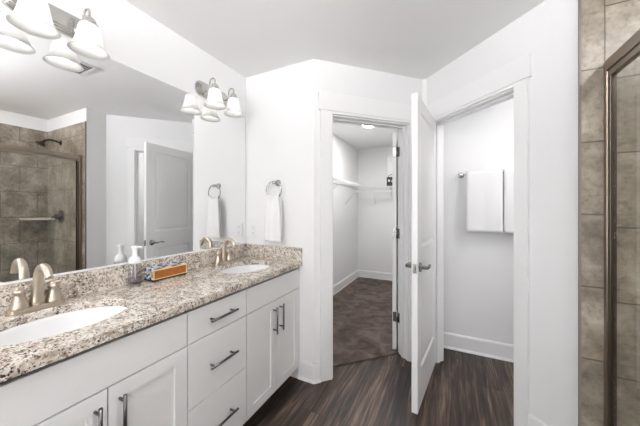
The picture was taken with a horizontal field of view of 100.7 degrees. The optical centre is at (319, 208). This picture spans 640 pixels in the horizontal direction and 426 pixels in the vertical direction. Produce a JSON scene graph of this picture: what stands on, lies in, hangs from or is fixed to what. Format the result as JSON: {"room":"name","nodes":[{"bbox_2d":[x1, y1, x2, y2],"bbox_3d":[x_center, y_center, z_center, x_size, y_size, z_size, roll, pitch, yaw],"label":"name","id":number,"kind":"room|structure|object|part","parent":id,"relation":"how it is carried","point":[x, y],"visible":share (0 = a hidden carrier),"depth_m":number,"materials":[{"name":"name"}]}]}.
{"room":"bathroom","nodes":[
{"label":"bathroom","id":0,"kind":"room"},
{"bbox_2d":[0,0,357,285],"bbox_3d":[-0.754,0.090,2.196,0.120,2.440,6.720,0,0,26],"label":"wall","id":1,"kind":"structure","parent":0,"point":[132,38],"depth_m":1.72,"materials":[{"name":"paint"}]},
{"bbox_2d":[1,0,109,60],"bbox_3d":[-1.100,-0.808,1.125,0.200,0.205,0.323,0,0,26],"label":"vanity light","id":2,"kind":"object","parent":1,"relation":"attached to","point":[38,18],"visible":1,"depth_m":1.14,"materials":[{"name":"white glass"}]},
{"bbox_3d":[-1.115,-0.764,1.035,0.148,0.118,0.148,0,0,26],"label":"lamp shade","id":3,"kind":"part","parent":2,"relation":"part of","materials":[{"name":"white glass"}]},
{"bbox_3d":[-1.115,-0.772,1.035,0.055,0.088,0.055,0,0,26],"label":"bulb","id":4,"kind":"part","parent":2,"relation":"part of","materials":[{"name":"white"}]},
{"bbox_3d":[-1.176,-0.846,1.163,0.032,0.104,0.300,0,0,26],"label":"plate","id":5,"kind":"part","parent":2,"relation":"part of","materials":[{"name":"silver metal"}]},
{"bbox_3d":[-1.082,-0.858,1.214,0.109,0.104,0.040,0,0,26],"label":"arm","id":6,"kind":"part","parent":2,"relation":"part of","materials":[{"name":"silver metal"}]},
{"bbox_3d":[-1.038,-0.764,1.192,0.148,0.118,0.148,0,0,26],"label":"lamp shade","id":7,"kind":"part","parent":2,"relation":"part of","materials":[{"name":"white glass"}]},
{"bbox_3d":[-1.038,-0.772,1.192,0.055,0.088,0.055,0,0,26],"label":"bulb","id":8,"kind":"part","parent":2,"relation":"part of","materials":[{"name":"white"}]},
{"bbox_2d":[0,10,245,285],"bbox_3d":[-0.992,-0.237,1.563,0.008,1.078,1.592,0,0,26],"label":"wall mirror","id":9,"kind":"object","parent":1,"relation":"attached to","point":[99,160],"visible":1,"depth_m":1.33,"materials":[{"name":"clear glass"}]},
{"bbox_2d":[0,243,246,313],"bbox_3d":[-0.984,0.356,1.566,0.020,0.108,1.606,0,0,26],"label":"backsplash","id":10,"kind":"structure","parent":1,"relation":"attached to","point":[85,282],"depth_m":1.35,"materials":[{"name":"stone"}]},
{"bbox_2d":[195,77,243,117],"bbox_3d":[-0.710,-0.808,1.921,0.200,0.205,0.323,0,0,26],"label":"vanity light","id":11,"kind":"object","parent":1,"relation":"attached to","point":[217,99],"visible":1,"depth_m":1.88,"materials":[{"name":"white glass"}]},
{"bbox_3d":[-0.769,-0.858,1.853,0.109,0.104,0.040,0,0,26],"label":"arm","id":12,"kind":"part","parent":11,"relation":"part of","materials":[{"name":"silver metal"}]},
{"bbox_3d":[-0.786,-0.846,1.958,0.032,0.104,0.300,0,0,26],"label":"plate","id":13,"kind":"part","parent":11,"relation":"part of","materials":[{"name":"silver metal"}]},
{"bbox_3d":[-0.725,-0.764,1.831,0.148,0.118,0.148,0,0,26],"label":"lamp shade","id":14,"kind":"part","parent":11,"relation":"part of","materials":[{"name":"white glass"}]},
{"bbox_3d":[-0.692,-0.858,2.010,0.109,0.104,0.040,0,0,26],"label":"arm","id":15,"kind":"part","parent":11,"relation":"part of","materials":[{"name":"silver metal"}]},
{"bbox_3d":[-0.648,-0.764,1.988,0.148,0.118,0.148,0,0,26],"label":"lamp shade","id":16,"kind":"part","parent":11,"relation":"part of","materials":[{"name":"white glass"}]},
{"bbox_2d":[333,177,368,204],"bbox_3d":[0.156,-0.224,3.566,0.305,0.327,2.564,0,0,26],"label":"wire shelf","id":17,"kind":"object","parent":1,"relation":"attached to","point":[337,181],"visible":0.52,"depth_m":4.06,"materials":[{"name":"white metal"}]},
{"bbox_2d":[333,270,391,294],"bbox_3d":[0.598,1.239,3.475,1.180,0.142,2.966,0,0,26],"label":"baseboard","id":18,"kind":"structure","parent":1,"relation":"attached to","point":[340,285],"depth_m":4.82,"materials":[{"name":"white wood"}]},
{"bbox_2d":[246,59,313,362],"bbox_3d":[-0.321,0.090,2.191,0.662,2.440,0.099,0,0,26],"label":"wall","id":19,"kind":"structure","parent":0,"point":[279,102],"depth_m":2.10,"materials":[{"name":"paint"}]},
{"bbox_2d":[250,223,256,236],"bbox_3d":[-0.564,0.184,2.250,0.072,0.116,0.009,0,0,26],"label":"wall outlet","id":20,"kind":"object","parent":19,"relation":"attached to","point":[253,226],"visible":1,"depth_m":2.25,"materials":[{"name":"white plastic"}]},
{"bbox_2d":[266,180,281,196],"bbox_3d":[-0.357,-0.149,2.117,0.154,0.167,0.066,0,0,26],"label":"towel ring","id":21,"kind":"object","parent":19,"relation":"attached to","point":[277,182],"visible":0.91,"depth_m":2.10,"materials":[{"name":"grey metal"}]},
{"bbox_2d":[265,193,282,241],"bbox_3d":[-0.368,0.069,2.095,0.156,0.382,0.044,0,0,26],"label":"hand towel","id":22,"kind":"object","parent":21,"relation":"hanging from","point":[273,215],"visible":1,"depth_m":2.08,"materials":[{"name":"white fabric"}]},
{"bbox_2d":[298,359,320,383],"bbox_3d":[-0.083,1.239,2.010,0.182,0.142,0.051,0,0,14],"label":"baseboard","id":23,"kind":"structure","parent":19,"relation":"attached to","point":[309,372],"depth_m":2.00,"materials":[{"name":"white wood"}]},
{"bbox_2d":[125,0,544,148],"bbox_3d":[0.665,-1.180,1.501,3.280,0.100,6.720,0,0,26],"label":"ceiling","id":24,"kind":"structure","parent":0,"point":[417,39],"depth_m":1.68,"materials":[{"name":"white paint"}]},
{"bbox_2d":[314,59,421,362],"bbox_3d":[0.414,0.090,2.232,1.020,2.440,0.140,0,0,-19],"label":"wall","id":25,"kind":"structure","parent":0,"point":[330,77],"depth_m":2.06,"materials":[{"name":"paint"}]},
{"bbox_2d":[392,131,399,349],"bbox_3d":[0.803,0.292,2.737,0.154,1.992,0.728,0,0,21],"label":"door","id":26,"kind":"structure","parent":25,"relation":"in","point":[394,134],"depth_m":2.42,"materials":[{"name":"white wood"}]},
{"bbox_2d":[358,146,391,272],"bbox_3d":[1.357,0.090,4.830,1.590,2.440,0.133,0,0,26],"label":"wall","id":27,"kind":"structure","parent":0,"point":[374,219],"depth_m":4.92,"materials":[{"name":"paint"}]},
{"bbox_2d":[353,186,391,202],"bbox_3d":[1.183,-0.224,4.670,1.174,0.327,0.305,0,0,26],"label":"wire shelf","id":28,"kind":"object","parent":27,"relation":"attached to","point":[372,186],"visible":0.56,"depth_m":4.67,"materials":[{"name":"white metal"}]},
{"bbox_2d":[387,156,391,186],"bbox_3d":[1.323,-0.645,4.625,0.270,0.515,0.190,0,0,26],"label":"storage box","id":29,"kind":"object","parent":28,"relation":"on","point":[389,158],"visible":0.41,"depth_m":4.58,"materials":[{"name":"white"}]},
{"bbox_2d":[387,174,391,185],"bbox_3d":[1.203,-0.485,4.513,0.130,0.195,0.053,0,0,20],"label":"case","id":30,"kind":"object","parent":28,"relation":"on","point":[389,179],"visible":0.65,"depth_m":4.50,"materials":[{"name":"black plastic"}]},
{"bbox_2d":[242,277,513,425],"bbox_3d":[0.665,1.354,1.501,3.280,0.112,6.720,0,0,26],"label":"floor","id":31,"kind":"structure","parent":0,"point":[463,389],"depth_m":1.95,"materials":[{"name":"brown wood"}]},
{"bbox_2d":[0,312,186,425],"bbox_3d":[-0.944,0.877,1.010,0.576,0.866,0.610,0,0,26],"label":"base cabinet","id":32,"kind":"object","parent":31,"relation":"on","point":[138,377],"visible":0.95,"depth_m":0.92,"materials":[{"name":"paint"}]},
{"bbox_3d":[-0.797,0.914,0.768,0.019,0.605,0.301,0,0,26],"label":"door","id":33,"kind":"part","parent":32,"relation":"part of","materials":[{"name":"paint"}]},
{"bbox_3d":[-0.719,0.732,0.860,0.040,0.175,0.012,0,0,26],"label":"handle","id":34,"kind":"part","parent":32,"relation":"part of","materials":[{"name":"grey metal"}]},
{"bbox_3d":[-0.687,0.732,0.924,0.040,0.175,0.012,0,0,26],"label":"handle","id":35,"kind":"part","parent":32,"relation":"part of","materials":[{"name":"grey metal"}]},
{"bbox_3d":[-0.662,0.914,1.042,0.019,0.605,0.301,0,0,26],"label":"door","id":36,"kind":"part","parent":32,"relation":"part of","materials":[{"name":"paint"}]},
{"bbox_2d":[0,256,301,382],"bbox_3d":[-0.741,0.426,1.447,0.561,0.032,1.606,0,0,26],"label":"countertop","id":37,"kind":"structure","parent":32,"relation":"on","point":[148,303],"depth_m":1.13,"materials":[{"name":"stone"}]},
{"bbox_2d":[4,263,65,316],"bbox_3d":[-1.114,0.314,1.063,0.155,0.192,0.176,0,0,26],"label":"faucet","id":38,"kind":"object","parent":37,"relation":"on","point":[19,305],"visible":1,"depth_m":1.06,"materials":[{"name":"silver metal"}]},
{"bbox_3d":[-1.179,0.351,1.038,0.057,0.082,0.057,0,0,26],"label":"handle","id":39,"kind":"part","parent":38,"relation":"part of","materials":[{"name":"silver metal"}]},
{"bbox_3d":[-1.157,0.400,1.084,0.060,0.020,0.176,0,0,26],"label":"plate","id":40,"kind":"part","parent":38,"relation":"part of","materials":[{"name":"silver metal"}]},
{"bbox_3d":[-1.112,0.305,1.062,0.150,0.174,0.050,0,0,26],"label":"spout","id":41,"kind":"part","parent":38,"relation":"part of","materials":[{"name":"silver metal"}]},
{"bbox_3d":[-1.134,0.351,1.130,0.057,0.082,0.057,0,0,26],"label":"handle","id":42,"kind":"part","parent":38,"relation":"part of","materials":[{"name":"silver metal"}]},
{"bbox_2d":[0,306,126,345],"bbox_3d":[-0.969,0.521,0.992,0.352,0.158,0.464,0,0,26],"label":"sink","id":43,"kind":"object","parent":37,"relation":"in","point":[53,325],"visible":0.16,"depth_m":1.09,"materials":[{"name":"white ceramic"}]},
{"bbox_2d":[128,245,142,286],"bbox_3d":[-0.989,0.304,1.417,0.075,0.212,0.078,0,0,43],"label":"soap dispenser","id":44,"kind":"object","parent":37,"relation":"on","point":[135,259],"visible":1,"depth_m":1.41,"materials":[{"name":"white"}]},
{"bbox_2d":[144,264,186,281],"bbox_3d":[-0.915,0.377,1.579,0.089,0.066,0.206,0,0,26],"label":"wooden tray","id":45,"kind":"object","parent":37,"relation":"on","point":[164,273],"visible":1,"depth_m":1.55,"materials":[{"name":"brown wood"}]},
{"bbox_2d":[145,261,178,278],"bbox_3d":[-0.947,0.367,1.595,0.015,0.063,0.202,0,0,26],"label":"carton","id":46,"kind":"object","parent":45,"relation":"in","point":[176,261],"visible":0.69,"depth_m":1.56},
{"bbox_2d":[150,262,182,279],"bbox_3d":[-0.906,0.367,1.573,0.015,0.063,0.199,0,0,26],"label":"carton","id":47,"kind":"object","parent":45,"relation":"in","point":[179,262],"visible":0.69,"depth_m":1.53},
{"bbox_2d":[151,263,184,279],"bbox_3d":[-0.891,0.369,1.568,0.015,0.059,0.202,0,0,26],"label":"carton","id":48,"kind":"object","parent":45,"relation":"in","point":[180,263],"visible":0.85,"depth_m":1.52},
{"bbox_3d":[-0.880,0.372,1.562,0.006,0.044,0.198,0,0,26],"label":"panel","id":49,"kind":"part","parent":45,"relation":"part of","materials":[{"name":"orange wood"}]},
{"bbox_2d":[213,238,236,265],"bbox_3d":[-0.676,0.314,1.956,0.155,0.192,0.176,0,0,26],"label":"faucet","id":50,"kind":"object","parent":37,"relation":"on","point":[224,258],"visible":1,"depth_m":1.96,"materials":[{"name":"silver metal"}]},
{"bbox_3d":[-0.741,0.351,1.931,0.057,0.082,0.057,0,0,26],"label":"handle","id":51,"kind":"part","parent":50,"relation":"part of","materials":[{"name":"silver metal"}]},
{"bbox_3d":[-0.719,0.400,1.977,0.060,0.020,0.176,0,0,26],"label":"plate","id":52,"kind":"part","parent":50,"relation":"part of","materials":[{"name":"silver metal"}]},
{"bbox_3d":[-0.674,0.305,1.955,0.150,0.174,0.050,0,0,26],"label":"spout","id":53,"kind":"part","parent":50,"relation":"part of","materials":[{"name":"silver metal"}]},
{"bbox_3d":[-0.697,0.351,2.022,0.057,0.082,0.057,0,0,26],"label":"handle","id":54,"kind":"part","parent":50,"relation":"part of","materials":[{"name":"silver metal"}]},
{"bbox_2d":[219,264,268,272],"bbox_3d":[-0.531,0.521,1.885,0.352,0.158,0.464,0,0,26],"label":"sink","id":55,"kind":"object","parent":37,"relation":"in","point":[244,268],"visible":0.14,"depth_m":2.06,"materials":[{"name":"white ceramic"}]},
{"bbox_2d":[246,244,301,261],"bbox_3d":[-0.383,0.356,2.154,0.541,0.108,0.020,0,0,26],"label":"side splash","id":56,"kind":"object","parent":37,"relation":"on","point":[286,253],"visible":1,"depth_m":2.13,"materials":[{"name":"stone"}]},
{"bbox_2d":[185,289,245,425],"bbox_3d":[-0.726,0.877,1.454,0.576,0.866,0.378,0,0,26],"label":"base cabinet","id":57,"kind":"object","parent":31,"relation":"on","point":[216,329],"visible":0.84,"depth_m":1.32,"materials":[{"name":"paint"}]},
{"bbox_3d":[-0.512,0.534,1.349,0.019,0.145,0.374,0,0,26],"label":"drawer","id":58,"kind":"part","parent":57,"relation":"part of","materials":[{"name":"paint"}]},
{"bbox_3d":[-0.512,0.757,1.349,0.019,0.291,0.374,0,0,26],"label":"drawer","id":59,"kind":"part","parent":57,"relation":"part of","materials":[{"name":"paint"}]},
{"bbox_3d":[-0.512,1.062,1.349,0.019,0.309,0.374,0,0,26],"label":"drawer","id":60,"kind":"part","parent":57,"relation":"part of","materials":[{"name":"paint"}]},
{"bbox_3d":[-0.485,0.534,1.336,0.040,0.012,0.175,0,0,26],"label":"handle","id":61,"kind":"part","parent":57,"relation":"part of","materials":[{"name":"grey metal"}]},
{"bbox_3d":[-0.485,0.757,1.336,0.040,0.012,0.175,0,0,26],"label":"handle","id":62,"kind":"part","parent":57,"relation":"part of","materials":[{"name":"grey metal"}]},
{"bbox_3d":[-0.485,1.062,1.336,0.040,0.012,0.175,0,0,26],"label":"handle","id":63,"kind":"part","parent":57,"relation":"part of","materials":[{"name":"grey metal"}]},
{"bbox_2d":[244,268,298,420],"bbox_3d":[-0.514,0.877,1.885,0.576,0.866,0.580,0,0,26],"label":"base cabinet","id":64,"kind":"object","parent":31,"relation":"on","point":[272,304],"visible":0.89,"depth_m":1.72,"materials":[{"name":"paint"}]},
{"bbox_3d":[-0.364,0.914,1.650,0.019,0.605,0.286,0,0,26],"label":"door","id":65,"kind":"part","parent":64,"relation":"part of","materials":[{"name":"paint"}]},
{"bbox_3d":[-0.290,0.732,1.735,0.040,0.175,0.012,0,0,26],"label":"handle","id":66,"kind":"part","parent":64,"relation":"part of","materials":[{"name":"grey metal"}]},
{"bbox_3d":[-0.258,0.732,1.800,0.040,0.175,0.012,0,0,26],"label":"handle","id":67,"kind":"part","parent":64,"relation":"part of","materials":[{"name":"grey metal"}]},
{"bbox_3d":[-0.236,0.914,1.910,0.019,0.605,0.286,0,0,26],"label":"door","id":68,"kind":"part","parent":64,"relation":"part of","materials":[{"name":"paint"}]},
{"bbox_2d":[290,267,299,378],"bbox_3d":[-0.401,0.877,2.164,0.534,0.866,0.019,0,0,26],"label":"strip","id":69,"kind":"object","parent":31,"relation":"on","point":[295,374],"visible":0.14,"depth_m":2.05,"materials":[{"name":"paint"}]},
{"bbox_3d":[1.216,1.260,0.240,0.920,0.100,1.503,0,0,26],"label":"shower pan","id":70,"kind":"object","parent":31,"relation":"on","visible":0},
{"bbox_2d":[604,29,639,425],"bbox_3d":[0.856,0.304,0.417,0.033,1.812,1.501,0,0,26],"label":"shower door","id":71,"kind":"structure","parent":70,"relation":"on","point":[629,51],"depth_m":1.06,"materials":[{"name":"brown metal"}]},
{"bbox_3d":[1.181,0.304,1.081,0.027,1.812,0.022,0,0,26],"label":"wall post","id":72,"kind":"part","parent":71,"relation":"part of","materials":[{"name":"brown metal"}]},
{"bbox_3d":[0.857,-0.567,0.419,0.033,0.070,1.452,0,0,26],"label":"rail","id":73,"kind":"part","parent":71,"relation":"part of","materials":[{"name":"brown metal"}]},
{"bbox_2d":[422,79,426,105],"bbox_3d":[1.385,0.090,3.411,0.290,2.440,2.389,0,0,26],"label":"wall partition","id":74,"kind":"structure","parent":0,"point":[424,81],"depth_m":2.31,"materials":[{"name":"paint"}]},
{"bbox_2d":[444,98,513,344],"bbox_3d":[1.905,0.090,2.223,1.690,2.440,0.130,0,0,26],"label":"wall","id":75,"kind":"structure","parent":0,"point":[478,266],"depth_m":2.39,"materials":[{"name":"paint"}]},
{"bbox_2d":[444,332,513,362],"bbox_3d":[1.824,1.239,2.177,1.555,0.142,0.024,0,0,26],"label":"baseboard","id":76,"kind":"structure","parent":75,"relation":"attached to","point":[477,346],"depth_m":2.37,"materials":[{"name":"white wood"}]},
{"bbox_2d":[458,172,503,177],"bbox_3d":[1.564,-0.305,2.276,0.674,0.054,0.075,0,0,26],"label":"towel bar","id":77,"kind":"object","parent":75,"relation":"attached to","point":[460,175],"visible":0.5,"depth_m":2.39,"materials":[{"name":"silver metal"}]},
{"bbox_2d":[466,169,502,232],"bbox_3d":[1.431,-0.064,2.317,0.272,0.538,0.066,0,0,26],"label":"bath towel","id":78,"kind":"object","parent":77,"relation":"hanging from","point":[484,188],"visible":1,"depth_m":2.29,"materials":[{"name":"white fabric"}]},
{"bbox_2d":[503,169,513,233],"bbox_3d":[1.680,-0.061,2.193,0.270,0.543,0.068,0,0,26],"label":"bath towel","id":79,"kind":"object","parent":77,"relation":"hanging from","point":[508,176],"visible":0.31,"depth_m":2.21,"materials":[{"name":"white fabric"}]},
{"bbox_2d":[427,0,577,425],"bbox_3d":[1.329,0.090,1.379,0.633,2.440,2.032,0,0,-35],"label":"wall","id":80,"kind":"structure","parent":0,"point":[549,31],"depth_m":1.42,"materials":[{"name":"paint"}]},
{"bbox_2d":[405,92,435,414],"bbox_3d":[0.774,0.278,1.939,0.154,1.992,0.711,0,0,33],"label":"door","id":81,"kind":"structure","parent":80,"relation":"in","point":[423,264],"depth_m":1.80,"materials":[{"name":"white wood"}]},
{"bbox_3d":[0.605,0.374,1.764,0.059,0.062,0.151,0,0,33],"label":"handle","id":82,"kind":"part","parent":81,"relation":"part of","materials":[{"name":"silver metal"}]},
{"bbox_3d":[0.685,0.374,1.712,0.059,0.062,0.151,0,0,33],"label":"handle","id":83,"kind":"part","parent":81,"relation":"part of","materials":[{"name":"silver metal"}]},
{"bbox_2d":[318,52,531,425],"bbox_3d":[0.624,0.214,1.852,1.108,2.191,1.042,0,0,-19],"label":"door frame","id":84,"kind":"structure","parent":80,"relation":"attached to","point":[509,81],"depth_m":2.01,"materials":[{"name":"white wood"}]},
{"bbox_2d":[528,413,547,425],"bbox_3d":[1.202,1.239,1.315,0.135,0.142,0.385,0,0,13],"label":"baseboard","id":85,"kind":"structure","parent":80,"relation":"attached to","point":[532,420],"depth_m":1.48,"materials":[{"name":"white wood"}]},
{"bbox_2d":[578,0,580,425],"bbox_3d":[1.109,0.168,1.132,0.007,2.285,0.012,0,0,26],"label":"trim","id":86,"kind":"structure","parent":80,"relation":"attached to","point":[579,1],"depth_m":1.13,"materials":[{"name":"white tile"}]},
{"bbox_2d":[604,0,604,62],"bbox_3d":[1.180,0.168,1.100,0.003,2.285,0.007,0,0,26],"label":"joint","id":87,"kind":"object","parent":80,"relation":"attached to","point":[604,0],"visible":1,"depth_m":1.10,"materials":[{"name":"tile"}]},
{"bbox_2d":[581,0,639,425],"bbox_3d":[1.540,0.168,0.923,0.959,2.285,0.008,0,0,26],"label":"tiled wall","id":88,"kind":"structure","parent":80,"relation":"attached to","point":[622,17],"depth_m":1.10,"materials":[{"name":"tile"}]}
]}

